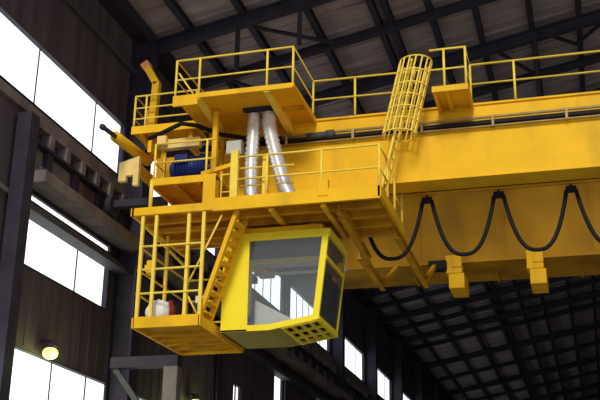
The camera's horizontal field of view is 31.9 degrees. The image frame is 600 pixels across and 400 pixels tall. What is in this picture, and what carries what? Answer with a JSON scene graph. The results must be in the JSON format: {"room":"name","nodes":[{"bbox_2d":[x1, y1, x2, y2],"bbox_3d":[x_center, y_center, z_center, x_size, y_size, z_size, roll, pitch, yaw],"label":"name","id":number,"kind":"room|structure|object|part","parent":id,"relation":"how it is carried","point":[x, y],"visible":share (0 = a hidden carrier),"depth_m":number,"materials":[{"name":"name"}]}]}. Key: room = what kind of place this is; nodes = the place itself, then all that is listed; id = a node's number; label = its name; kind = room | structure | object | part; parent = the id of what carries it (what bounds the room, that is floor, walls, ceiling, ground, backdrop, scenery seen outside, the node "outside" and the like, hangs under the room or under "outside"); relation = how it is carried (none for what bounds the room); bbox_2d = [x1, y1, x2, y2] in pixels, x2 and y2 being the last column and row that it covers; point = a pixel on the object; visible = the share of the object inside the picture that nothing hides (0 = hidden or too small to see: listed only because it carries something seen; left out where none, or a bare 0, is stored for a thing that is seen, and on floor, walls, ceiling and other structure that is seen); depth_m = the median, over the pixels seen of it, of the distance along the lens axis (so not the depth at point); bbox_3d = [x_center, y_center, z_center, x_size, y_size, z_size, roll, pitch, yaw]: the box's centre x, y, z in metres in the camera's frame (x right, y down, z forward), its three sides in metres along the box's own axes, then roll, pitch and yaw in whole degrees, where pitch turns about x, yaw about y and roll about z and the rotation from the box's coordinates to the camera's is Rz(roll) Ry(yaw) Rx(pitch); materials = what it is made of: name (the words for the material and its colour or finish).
{"room":"factory floor","nodes":[
{"label":"factory floor","id":0,"kind":"room"},
{"bbox_2d":[0,0,443,399],"bbox_3d":[5.855,17.317,68.212,0.312,18.000,122.000,-5,-21,15],"label":"wall","id":1,"kind":"structure","parent":0,"point":[79,328],"depth_m":29.55,"materials":[{"name":"brown metal"}]},
{"bbox_2d":[40,339,57,359],"bbox_3d":[-6.138,3.643,25.640,0.490,0.507,0.380,-5,-21,15],"label":"wall lamp","id":2,"kind":"object","parent":1,"relation":"attached to","point":[50,352],"visible":1,"depth_m":25.51,"materials":[{"name":"glass"}]},
{"bbox_3d":[-6.087,3.734,25.591,0.380,0.304,0.380,-5,-21,15],"label":"bulb","id":3,"kind":"part","parent":2,"relation":"part of","materials":[{"name":"yellow glass"}]},
{"bbox_3d":[-6.083,3.528,25.667,0.312,0.200,0.320,-5,-21,15],"label":"lamp shade","id":4,"kind":"part","parent":2,"relation":"part of","materials":[{"name":"metal"}]},
{"bbox_2d":[9,345,104,399],"bbox_3d":[-6.472,4.581,25.390,0.230,1.660,8.300,-5,-21,15],"label":"window","id":5,"kind":"structure","parent":1,"relation":"in","point":[34,376],"depth_m":26.16,"materials":[{"name":"glass"}]},
{"bbox_2d":[0,5,125,175],"bbox_3d":[-6.455,-2.801,27.684,0.230,1.700,8.100,-5,-21,15],"label":"window","id":6,"kind":"structure","parent":1,"relation":"in","point":[26,65],"depth_m":27.78,"materials":[{"name":"glass"}]},
{"bbox_2d":[24,220,108,309],"bbox_3d":[-6.163,1.623,27.449,0.230,1.400,4.800,-5,-21,15],"label":"window","id":7,"kind":"structure","parent":1,"relation":"in","point":[46,254],"depth_m":27.57,"materials":[{"name":"glass"}]},
{"bbox_2d":[31,196,107,250],"bbox_3d":[-6.170,0.630,27.820,0.060,0.160,4.800,-5,-21,15],"label":"window","id":8,"kind":"structure","parent":1,"relation":"in","point":[35,200],"depth_m":27.81,"materials":[{"name":"white glass"}]},
{"bbox_2d":[0,182,324,399],"bbox_3d":[6.063,16.082,68.610,0.100,0.120,122.000,-5,-21,15],"label":"trim","id":9,"kind":"structure","parent":1,"relation":"attached to","point":[3,188],"depth_m":27.48,"materials":[{"name":"paint"}]},
{"bbox_2d":[29,204,323,399],"bbox_3d":[7.678,18.124,73.352,0.430,0.120,107.200,-5,-21,15],"label":"trim","id":10,"kind":"structure","parent":1,"relation":"attached to","point":[37,216],"depth_m":29.15,"materials":[{"name":"grey metal"}]},
{"bbox_2d":[151,161,218,258],"bbox_3d":[-4.188,0.051,35.364,0.230,1.700,8.100,-5,-21,15],"label":"window","id":11,"kind":"structure","parent":1,"relation":"in","point":[213,251],"depth_m":37.97,"materials":[{"name":"glass"}]},
{"bbox_2d":[0,78,382,399],"bbox_3d":[6.110,13.884,69.412,0.120,0.260,122.000,-5,-21,15],"label":"trim","id":12,"kind":"structure","parent":1,"relation":"attached to","point":[8,92],"depth_m":28.14,"materials":[{"name":"paint"}]},
{"bbox_2d":[187,393,199,399],"bbox_3d":[-3.505,6.620,34.659,0.490,0.507,0.380,-5,-21,15],"label":"wall lamp","id":13,"kind":"object","parent":1,"relation":"attached to","point":[195,396],"visible":1,"depth_m":34.59,"materials":[{"name":"metal"}]},
{"bbox_3d":[-3.450,6.505,34.686,0.312,0.200,0.320,-5,-21,15],"label":"lamp shade","id":14,"kind":"part","parent":13,"relation":"part of","materials":[{"name":"metal"}]},
{"bbox_2d":[232,383,241,399],"bbox_3d":[-2.478,7.640,39.512,0.230,1.360,1.000,-5,-21,15],"label":"window","id":15,"kind":"structure","parent":1,"relation":"in","point":[237,386],"depth_m":39.97,"materials":[{"name":"glass"}]},
{"bbox_3d":[-2.531,7.644,39.526,0.040,1.300,0.940,-5,-21,15],"label":"pane","id":16,"kind":"part","parent":15,"relation":"part of","materials":[{"name":"white glass"}]},
{"bbox_2d":[62,0,431,396],"bbox_3d":[6.181,10.307,70.720,0.140,0.160,122.000,-5,-21,15],"label":"trim","id":17,"kind":"structure","parent":1,"relation":"attached to","point":[70,4],"depth_m":31.48,"materials":[{"name":"grey metal"}]},
{"bbox_2d":[252,269,283,313],"bbox_3d":[-1.921,2.904,43.043,0.230,1.700,8.100,-5,-21,15],"label":"window","id":18,"kind":"structure","parent":1,"relation":"in","point":[271,290],"depth_m":45.65,"materials":[{"name":"glass"}]},
{"bbox_2d":[98,0,453,399],"bbox_3d":[6.375,9.072,71.121,0.500,0.450,122.000,-5,-21,15],"label":"trim","id":19,"kind":"structure","parent":1,"relation":"attached to","point":[123,12],"depth_m":34.44,"materials":[{"name":"paint"}]},
{"bbox_2d":[273,376,280,399],"bbox_3d":[-1.015,8.100,44.886,0.230,1.400,1.400,-5,-21,15],"label":"window","id":20,"kind":"structure","parent":1,"relation":"in","point":[277,382],"depth_m":45.12,"materials":[{"name":"glass"}]},
{"bbox_2d":[290,284,329,353],"bbox_3d":[0.347,5.756,50.723,0.230,1.700,8.100,-5,-21,15],"label":"window","id":21,"kind":"structure","parent":1,"relation":"in","point":[300,306],"depth_m":49.89,"materials":[{"name":"glass"}]},
{"bbox_2d":[345,336,363,382],"bbox_3d":[2.614,8.608,58.402,0.230,1.700,8.100,-5,-21,15],"label":"window","id":22,"kind":"structure","parent":1,"relation":"in","point":[354,358],"depth_m":60.20,"materials":[{"name":"glass"}]},
{"bbox_2d":[378,368,391,399],"bbox_3d":[4.881,11.461,66.082,0.230,1.700,8.100,-5,-21,15],"label":"window","id":23,"kind":"structure","parent":1,"relation":"in","point":[384,383],"depth_m":68.13,"materials":[{"name":"glass"}]},
{"bbox_2d":[403,392,410,399],"bbox_3d":[7.148,14.313,73.761,0.230,1.700,8.100,-5,-21,15],"label":"window","id":24,"kind":"structure","parent":1,"relation":"in","point":[405,397],"depth_m":75.46,"materials":[{"name":"glass"}]},
{"bbox_2d":[100,0,599,399],"bbox_3d":[25.022,6.055,71.441,37.341,9.120,113.500,-5,-21,15],"label":"ceiling","id":25,"kind":"structure","parent":0,"point":[504,340],"depth_m":38.26,"materials":[{"name":"paint"}]},
{"bbox_3d":[21.439,18.041,42.865,43.400,0.300,161.000,-5,-21,15],"label":"floor","id":26,"kind":"structure","parent":0,"visible":0},
{"bbox_2d":[0,111,39,399],"bbox_3d":[-6.668,3.710,23.370,0.380,12.300,0.400,-5,-21,15],"label":"column","id":27,"kind":"structure","parent":26,"relation":"on","point":[12,260],"depth_m":24.26,"materials":[{"name":"metal"}]},
{"bbox_2d":[103,38,159,399],"bbox_3d":[-4.954,3.308,29.754,0.720,17.500,0.500,-5,-21,15],"label":"wall column","id":28,"kind":"structure","parent":26,"relation":"on","point":[123,341],"depth_m":30.12,"materials":[{"name":"metal"}]},
{"bbox_2d":[33,121,370,399],"bbox_3d":[7.862,16.750,73.780,0.780,1.720,107.250,-5,-21,15],"label":"beam","id":29,"kind":"structure","parent":28,"relation":"on","point":[63,176],"depth_m":29.04,"materials":[{"name":"metal"}]},
{"bbox_3d":[8.092,17.228,73.562,0.100,0.080,107.200,-5,-21,15],"label":"crane rail","id":30,"kind":"part","parent":29,"relation":"part of","materials":[{"name":"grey metal"}]},
{"bbox_2d":[99,46,599,297],"bbox_3d":[7.264,-0.834,28.323,24.360,5.663,12.108,-5,-21,15],"label":"crane","id":31,"kind":"object","parent":29,"relation":"on","point":[462,151],"visible":0.94,"depth_m":26.28,"materials":[{"name":"yellow paint"}]},
{"bbox_3d":[-4.727,-1.685,25.872,0.165,0.162,0.711,-5,-21,15],"label":"buffer rod","id":32,"kind":"part","parent":31,"relation":"part of","materials":[{"name":"metal"}]},
{"bbox_3d":[-4.302,-0.705,26.503,0.540,0.780,0.120,-5,-21,15],"label":"plate","id":33,"kind":"part","parent":31,"relation":"part of","materials":[{"name":"beige paint"}]},
{"bbox_3d":[-4.433,-2.295,28.172,0.053,1.050,0.053,-14,-25,36],"label":"post","id":34,"kind":"part","parent":31,"relation":"part of","materials":[{"name":"yellow metal"}]},
{"bbox_3d":[-4.124,-2.320,28.090,0.053,1.050,0.053,3,-20,-6],"label":"post","id":35,"kind":"part","parent":31,"relation":"part of","materials":[{"name":"yellow metal"}]},
{"bbox_3d":[-4.050,-0.659,27.241,0.160,0.250,1.380,-5,-21,15],"label":"buffer arm","id":36,"kind":"part","parent":31,"relation":"part of","materials":[{"name":"orange paint"}]},
{"bbox_3d":[-3.607,-0.095,25.418,0.092,0.750,0.092,3,-20,-6],"label":"platform leg","id":37,"kind":"part","parent":31,"relation":"part of","materials":[{"name":"yellow paint"}]},
{"bbox_3d":[-3.906,-1.412,28.131,0.100,0.520,0.600,-5,-21,15],"label":"support leg","id":38,"kind":"part","parent":31,"relation":"part of","materials":[{"name":"yellow paint"}]},
{"bbox_3d":[-3.561,-0.901,25.759,0.053,1.000,0.053,-14,-25,36],"label":"post","id":39,"kind":"part","parent":31,"relation":"part of","materials":[{"name":"yellow metal"}]},
{"bbox_3d":[-3.552,0.883,26.776,0.080,0.190,3.520,-5,-21,15],"label":"plate","id":40,"kind":"part","parent":31,"relation":"part of","materials":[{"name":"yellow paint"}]},
{"bbox_3d":[-3.360,-0.099,26.370,0.050,0.200,1.910,-5,-21,15],"label":"plate","id":41,"kind":"part","parent":31,"relation":"part of","materials":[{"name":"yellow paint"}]},
{"bbox_3d":[-3.411,-0.713,26.265,0.053,1.000,0.053,3,-20,-6],"label":"post","id":42,"kind":"part","parent":31,"relation":"part of","materials":[{"name":"yellow metal"}]},
{"bbox_3d":[-3.472,-2.413,28.361,1.826,0.720,0.826,-5,-21,15],"label":"railing","id":43,"kind":"part","parent":31,"relation":"part of","materials":[{"name":"yellow metal"}]},
{"bbox_3d":[-3.096,-2.987,26.264,0.057,1.080,0.057,3,-20,-6],"label":"post","id":44,"kind":"part","parent":31,"relation":"part of","materials":[{"name":"yellow metal"}]},
{"bbox_3d":[-2.787,-0.484,25.320,1.650,0.180,0.060,-5,-21,15],"label":"kick plate","id":45,"kind":"part","parent":31,"relation":"part of","materials":[{"name":"yellow paint"}]},
{"bbox_3d":[-2.748,-1.103,25.901,1.576,0.548,0.606,-5,-21,15],"label":"railing","id":46,"kind":"part","parent":31,"relation":"part of","materials":[{"name":"yellow metal"}]},
{"bbox_2d":[131,211,242,354],"bbox_3d":[-2.640,2.128,25.829,1.690,2.750,3.110,-5,-21,15],"label":"access platform","id":47,"kind":"object","parent":31,"relation":"hanging from","point":[184,334],"visible":0.88,"depth_m":24.74,"materials":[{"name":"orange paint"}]},
{"bbox_2d":[145,260,151,275],"bbox_3d":[-3.563,1.609,24.833,0.220,0.350,0.150,-5,-21,15],"label":"control box","id":48,"kind":"object","parent":47,"relation":"attached to","point":[149,262],"visible":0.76,"depth_m":24.77,"materials":[{"name":"yellow paint"}]},
{"bbox_2d":[145,299,169,315],"bbox_3d":[-3.349,2.650,24.687,0.584,0.690,0.461,-5,-21,15],"label":"bundle","id":49,"kind":"object","parent":47,"relation":"on","point":[160,307],"visible":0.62,"depth_m":24.55,"materials":[{"name":"fabric"}]},
{"bbox_3d":[-2.653,2.089,25.826,1.608,0.056,3.048,-5,-21,15],"label":"guard rail","id":50,"kind":"part","parent":47,"relation":"part of","materials":[{"name":"yellow metal"}]},
{"bbox_3d":[-2.663,2.634,25.626,1.608,0.056,3.048,-5,-21,15],"label":"guard rail","id":51,"kind":"part","parent":47,"relation":"part of","materials":[{"name":"yellow metal"}]},
{"bbox_3d":[-2.644,1.554,26.022,1.608,0.056,3.048,-5,-21,15],"label":"guard rail","id":52,"kind":"part","parent":47,"relation":"part of","materials":[{"name":"yellow metal"}]},
{"bbox_2d":[169,300,176,314],"bbox_3d":[-3.094,2.765,25.078,0.220,0.757,0.200,-5,-21,15],"label":"canister","id":53,"kind":"object","parent":47,"relation":"on","point":[172,307],"visible":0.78,"depth_m":25.05,"materials":[{"name":"plastic"}]},
{"bbox_2d":[193,303,208,318],"bbox_3d":[-2.505,3.102,26.318,0.330,0.997,0.300,-5,-21,15],"label":"base cabinet","id":54,"kind":"object","parent":47,"relation":"on","point":[194,304],"visible":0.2,"depth_m":26.36,"materials":[{"name":"metal"}]},
{"bbox_3d":[-2.224,2.065,27.395,1.580,0.052,0.052,-5,-21,15],"label":"guard rail","id":55,"kind":"part","parent":47,"relation":"part of","materials":[{"name":"yellow metal"}]},
{"bbox_2d":[187,210,248,322],"bbox_3d":[-1.972,1.627,24.692,1.259,2.661,0.804,-5,-21,15],"label":"stair","id":56,"kind":"structure","parent":47,"relation":"on","point":[234,222],"depth_m":24.59,"materials":[{"name":"yellow metal"}]},
{"bbox_3d":[-2.254,1.492,24.407,0.883,2.402,0.048,-5,-21,15],"label":"handrail","id":57,"kind":"part","parent":56,"relation":"part of","materials":[{"name":"yellow metal"}]},
{"bbox_2d":[169,154,210,176],"bbox_3d":[-2.743,-0.612,26.581,1.090,1.042,0.715,-5,-21,15],"label":"motor","id":58,"kind":"object","parent":31,"relation":"on","point":[185,168],"visible":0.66,"depth_m":26.41,"materials":[{"name":"blue paint"}]},
{"bbox_3d":[-2.798,-1.501,27.837,0.100,0.520,0.600,-5,-21,15],"label":"support leg","id":59,"kind":"part","parent":31,"relation":"part of","materials":[{"name":"yellow paint"}]},
{"bbox_3d":[-2.498,-3.035,26.105,0.057,1.080,0.057,3,-20,-6],"label":"post","id":60,"kind":"part","parent":31,"relation":"part of","materials":[{"name":"yellow metal"}]},
{"bbox_3d":[-2.260,-1.005,25.413,0.053,1.000,0.053,3,-20,-6],"label":"post","id":61,"kind":"part","parent":31,"relation":"part of","materials":[{"name":"yellow metal"}]},
{"bbox_3d":[-2.131,-0.199,25.109,0.320,0.780,0.300,-5,-21,15],"label":"corner post","id":62,"kind":"part","parent":31,"relation":"part of","materials":[{"name":"yellow metal"}]},
{"bbox_2d":[147,121,282,140],"bbox_3d":[-2.185,-1.748,26.872,3.478,0.379,0.521,1,-20,0],"label":"power cable","id":63,"kind":"object","parent":31,"relation":"hanging from","point":[195,125],"visible":0.85,"depth_m":26.84,"materials":[{"name":"black rubber"}]},
{"bbox_3d":[-1.909,-0.184,25.314,0.049,0.900,0.049,-14,-25,36],"label":"post","id":64,"kind":"part","parent":31,"relation":"part of","materials":[{"name":"yellow metal"}]},
{"bbox_3d":[-1.657,-2.547,25.509,3.050,0.300,0.060,-5,-21,15],"label":"kick plate","id":65,"kind":"part","parent":31,"relation":"part of","materials":[{"name":"yellow paint"}]},
{"bbox_2d":[226,140,245,160],"bbox_3d":[-1.531,-1.154,26.718,0.400,0.380,1.045,-5,-21,15],"label":"junction box","id":66,"kind":"object","parent":31,"relation":"attached to","point":[236,144],"visible":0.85,"depth_m":26.27,"materials":[{"name":"grey paint"}]},
{"bbox_3d":[-1.667,-1.325,26.259,0.360,0.340,0.030,-5,-21,15],"label":"lid","id":67,"kind":"part","parent":66,"relation":"part of","materials":[{"name":"grey paint"}]},
{"bbox_2d":[244,112,260,194],"bbox_3d":[-1.170,-0.949,25.869,0.396,2.705,0.698,1,-20,0],"label":"flexible duct","id":68,"kind":"object","parent":31,"relation":"hanging from","point":[254,119],"visible":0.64,"depth_m":25.91,"materials":[{"name":"silver metal"}]},
{"bbox_3d":[-1.053,-0.518,25.020,1.951,0.494,0.348,-5,-21,15],"label":"railing","id":69,"kind":"part","parent":31,"relation":"part of","materials":[{"name":"yellow metal"}]},
{"bbox_3d":[-1.105,0.040,24.463,6.050,0.320,0.080,-5,-21,15],"label":"kick plate","id":70,"kind":"part","parent":31,"relation":"part of","materials":[{"name":"yellow paint"}]},
{"bbox_3d":[-0.779,-0.545,24.595,0.057,1.120,0.057,3,-20,-6],"label":"post","id":71,"kind":"part","parent":31,"relation":"part of","materials":[{"name":"yellow metal"}]},
{"bbox_3d":[-0.801,-3.182,25.625,0.057,1.080,0.057,-14,-25,36],"label":"post","id":72,"kind":"part","parent":31,"relation":"part of","materials":[{"name":"yellow metal"}]},
{"bbox_2d":[262,111,294,191],"bbox_3d":[-0.518,-1.004,25.686,1.132,2.713,0.399,-16,-26,39],"label":"flexible duct","id":73,"kind":"object","parent":31,"relation":"on","point":[269,124],"visible":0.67,"depth_m":25.74,"materials":[{"name":"silver metal"}]},
{"bbox_3d":[-0.371,0.626,25.390,0.120,0.120,2.300,-5,-21,15],"label":"support arm","id":74,"kind":"part","parent":31,"relation":"part of","materials":[{"name":"yellow paint"}]},
{"bbox_2d":[220,222,347,348],"bbox_3d":[-0.332,1.987,25.592,2.660,2.825,1.880,-5,-21,15],"label":"operator cab","id":75,"kind":"object","parent":31,"relation":"hanging from","point":[271,328],"visible":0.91,"depth_m":25.15,"materials":[{"name":"paint"}]},
{"bbox_3d":[-1.533,1.999,24.974,0.660,2.340,0.050,-5,-21,15],"label":"panel","id":76,"kind":"part","parent":75,"relation":"part of","materials":[{"name":"paint"}]},
{"bbox_3d":[-1.312,2.606,26.620,0.150,2.340,0.050,-5,-21,15],"label":"panel","id":77,"kind":"part","parent":75,"relation":"part of","materials":[{"name":"paint"}]},
{"bbox_3d":[-1.058,3.346,25.302,1.200,0.050,1.800,-5,-21,15],"label":"floor panel","id":78,"kind":"part","parent":75,"relation":"part of","materials":[{"name":"paint"}]},
{"bbox_3d":[-0.400,2.837,24.301,1.740,0.340,0.060,-5,-21,15],"label":"window sill","id":79,"kind":"part","parent":75,"relation":"part of","materials":[{"name":"paint"}]},
{"bbox_3d":[-0.325,3.267,25.115,0.320,0.094,1.800,-5,-21,15],"label":"floor panel","id":80,"kind":"part","parent":75,"relation":"part of","materials":[{"name":"paint"}]},
{"bbox_3d":[-0.317,1.103,25.917,2.660,0.090,1.860,-5,-21,15],"label":"roof panel","id":81,"kind":"part","parent":75,"relation":"part of","materials":[{"name":"paint"}]},
{"bbox_3d":[-0.237,3.466,26.011,2.400,0.340,0.060,-5,-21,15],"label":"window sill","id":82,"kind":"part","parent":75,"relation":"part of","materials":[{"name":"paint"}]},
{"bbox_3d":[0.490,1.734,24.448,0.390,2.140,0.080,-5,-21,15],"label":"corner post","id":83,"kind":"part","parent":75,"relation":"part of","materials":[{"name":"metal"}]},
{"bbox_3d":[0.646,3.008,24.924,0.090,0.120,1.800,-5,-21,15],"label":"sill","id":84,"kind":"part","parent":75,"relation":"part of","materials":[{"name":"paint"}]},
{"bbox_3d":[0.870,1.352,25.474,0.145,0.665,1.800,-5,-21,15],"label":"frame","id":85,"kind":"part","parent":75,"relation":"part of","materials":[{"name":"paint"}]},
{"bbox_3d":[0.970,2.338,26.074,0.390,2.140,0.080,-5,-21,15],"label":"corner post","id":86,"kind":"part","parent":75,"relation":"part of","materials":[{"name":"metal"}]},
{"bbox_3d":[-0.167,-3.237,25.448,0.057,1.080,0.057,-14,-25,36],"label":"post","id":87,"kind":"part","parent":31,"relation":"part of","materials":[{"name":"yellow metal"}]},
{"bbox_3d":[-0.087,-3.142,26.492,5.735,0.592,2.042,-5,-21,15],"label":"railing","id":88,"kind":"part","parent":31,"relation":"part of","materials":[{"name":"yellow metal"}]},
{"bbox_3d":[0.117,-2.380,26.086,0.050,0.160,2.160,-5,-21,15],"label":"plate","id":89,"kind":"part","parent":31,"relation":"part of","materials":[{"name":"yellow paint"}]},
{"bbox_3d":[0.340,-2.585,27.203,0.057,1.080,0.057,3,-20,-6],"label":"post","id":90,"kind":"part","parent":31,"relation":"part of","materials":[{"name":"yellow metal"}]},
{"bbox_3d":[0.499,-0.405,25.738,3.558,0.612,2.898,-5,-21,15],"label":"railing","id":91,"kind":"part","parent":31,"relation":"part of","materials":[{"name":"yellow metal"}]},
{"bbox_3d":[0.492,-0.647,24.258,0.057,1.120,0.057,3,-20,-6],"label":"post","id":92,"kind":"part","parent":31,"relation":"part of","materials":[{"name":"yellow metal"}]},
{"bbox_3d":[0.834,0.530,25.070,0.120,0.120,2.300,-5,-21,15],"label":"support arm","id":93,"kind":"part","parent":31,"relation":"part of","materials":[{"name":"yellow paint"}]},
{"bbox_3d":[1.414,-2.653,26.967,0.057,1.080,0.057,-14,-25,36],"label":"post","id":94,"kind":"part","parent":31,"relation":"part of","materials":[{"name":"yellow metal"}]},
{"bbox_3d":[1.803,-0.752,23.910,0.057,1.120,0.057,-14,-25,36],"label":"post","id":95,"kind":"part","parent":31,"relation":"part of","materials":[{"name":"yellow metal"}]},
{"bbox_3d":[2.062,-0.427,24.786,0.057,1.120,0.057,3,-20,-6],"label":"post","id":96,"kind":"part","parent":31,"relation":"part of","materials":[{"name":"yellow metal"}]},
{"bbox_3d":[2.193,0.291,25.023,0.080,0.260,3.020,-5,-21,15],"label":"plate","id":97,"kind":"part","parent":31,"relation":"part of","materials":[{"name":"yellow paint"}]},
{"bbox_3d":[2.302,-0.125,25.599,0.057,1.120,0.057,3,-20,-6],"label":"post","id":98,"kind":"part","parent":31,"relation":"part of","materials":[{"name":"yellow metal"}]},
{"bbox_3d":[2.568,0.211,26.503,0.057,1.120,0.057,-14,-25,36],"label":"post","id":99,"kind":"part","parent":31,"relation":"part of","materials":[{"name":"yellow metal"}]},
{"bbox_2d":[381,54,432,192],"bbox_3d":[2.583,-1.615,25.572,1.413,3.827,0.880,-5,-21,15],"label":"ladder","id":100,"kind":"object","parent":31,"relation":"attached to","point":[401,68],"visible":0.97,"depth_m":25.71,"materials":[{"name":"yellow metal"}]},
{"bbox_3d":[3.489,-3.177,25.442,0.057,1.080,0.057,3,-20,-6],"label":"post","id":101,"kind":"part","parent":31,"relation":"part of","materials":[{"name":"yellow metal"}]},
{"bbox_3d":[3.590,-2.682,25.145,0.870,0.150,0.050,-5,-21,15],"label":"kick plate","id":102,"kind":"part","parent":31,"relation":"part of","materials":[{"name":"yellow paint"}]},
{"bbox_3d":[3.990,-3.217,25.309,0.057,1.080,0.057,-14,-25,36],"label":"post","id":103,"kind":"part","parent":31,"relation":"part of","materials":[{"name":"yellow metal"}]},
{"bbox_3d":[4.256,-2.881,26.212,0.057,1.080,0.057,-14,-25,36],"label":"post","id":104,"kind":"part","parent":31,"relation":"part of","materials":[{"name":"yellow metal"}]},
{"bbox_3d":[4.135,-2.515,25.547,0.050,0.170,1.080,-5,-21,15],"label":"plate","id":105,"kind":"part","parent":31,"relation":"part of","materials":[{"name":"yellow paint"}]},
{"bbox_2d":[368,184,599,260],"bbox_3d":[6.602,0.391,25.300,10.940,1.667,0.120,-5,-21,15],"label":"cable","id":106,"kind":"object","parent":31,"relation":"hanging from","point":[571,188],"visible":0.89,"depth_m":25.73,"materials":[{"name":"black rubber"}]},
{"bbox_3d":[10.540,-3.819,24.152,15.050,0.592,1.056,-5,-21,15],"label":"railing","id":107,"kind":"part","parent":31,"relation":"part of","materials":[{"name":"yellow metal"}]},
{"bbox_3d":[5.297,-2.965,25.936,0.057,1.080,0.057,3,-20,-6],"label":"post","id":108,"kind":"part","parent":31,"relation":"part of","materials":[{"name":"yellow metal"}]},
{"bbox_2d":[110,355,181,399],"bbox_3d":[-4.088,7.524,26.305,1.900,7.240,0.300,-5,-21,15],"label":"frame","id":109,"kind":"object","parent":26,"relation":"on","point":[172,364],"visible":1,"depth_m":27.25,"materials":[{"name":"metal"}]},
{"bbox_3d":[-3.358,7.601,26.061,0.380,6.950,0.300,-5,-21,15],"label":"post","id":110,"kind":"part","parent":109,"relation":"part of","materials":[{"name":"paint"}]},
{"bbox_2d":[211,248,223,399],"bbox_3d":[-2.937,6.181,37.499,0.200,17.500,0.500,-5,-21,15],"label":"wall column","id":111,"kind":"structure","parent":26,"relation":"on","point":[217,378],"depth_m":37.36,"materials":[{"name":"metal"}]},
{"bbox_2d":[281,267,290,399],"bbox_3d":[-0.670,9.033,45.179,0.200,17.500,0.500,-5,-21,15],"label":"wall column","id":112,"kind":"structure","parent":26,"relation":"on","point":[287,278],"depth_m":46.56,"materials":[{"name":"metal"}]},
{"bbox_2d":[329,289,344,399],"bbox_3d":[1.848,11.865,52.792,0.720,17.500,0.500,-5,-21,15],"label":"wall column","id":113,"kind":"structure","parent":26,"relation":"on","point":[337,345],"depth_m":54.22,"materials":[{"name":"metal"}]},
{"bbox_2d":[364,306,377,399],"bbox_3d":[4.115,14.718,60.471,0.720,17.500,0.500,-5,-21,15],"label":"wall column","id":114,"kind":"structure","parent":26,"relation":"on","point":[370,314],"depth_m":62.46,"materials":[{"name":"metal"}]},
{"bbox_2d":[390,337,402,399],"bbox_3d":[6.382,17.570,68.151,0.720,17.500,0.500,-5,-21,15],"label":"wall column","id":115,"kind":"structure","parent":26,"relation":"on","point":[395,343],"depth_m":70.36,"materials":[{"name":"metal"}]},
{"bbox_2d":[412,362,422,399],"bbox_3d":[8.650,20.422,75.830,0.720,17.500,0.500,-5,-21,15],"label":"wall column","id":116,"kind":"structure","parent":26,"relation":"on","point":[417,381],"depth_m":78.28,"materials":[{"name":"metal"}]},
{"bbox_2d":[429,382,438,399],"bbox_3d":[10.917,23.275,83.510,0.720,17.500,0.500,-5,-21,15],"label":"wall column","id":117,"kind":"structure","parent":26,"relation":"on","point":[434,387],"depth_m":86.23,"materials":[{"name":"metal"}]}
]}

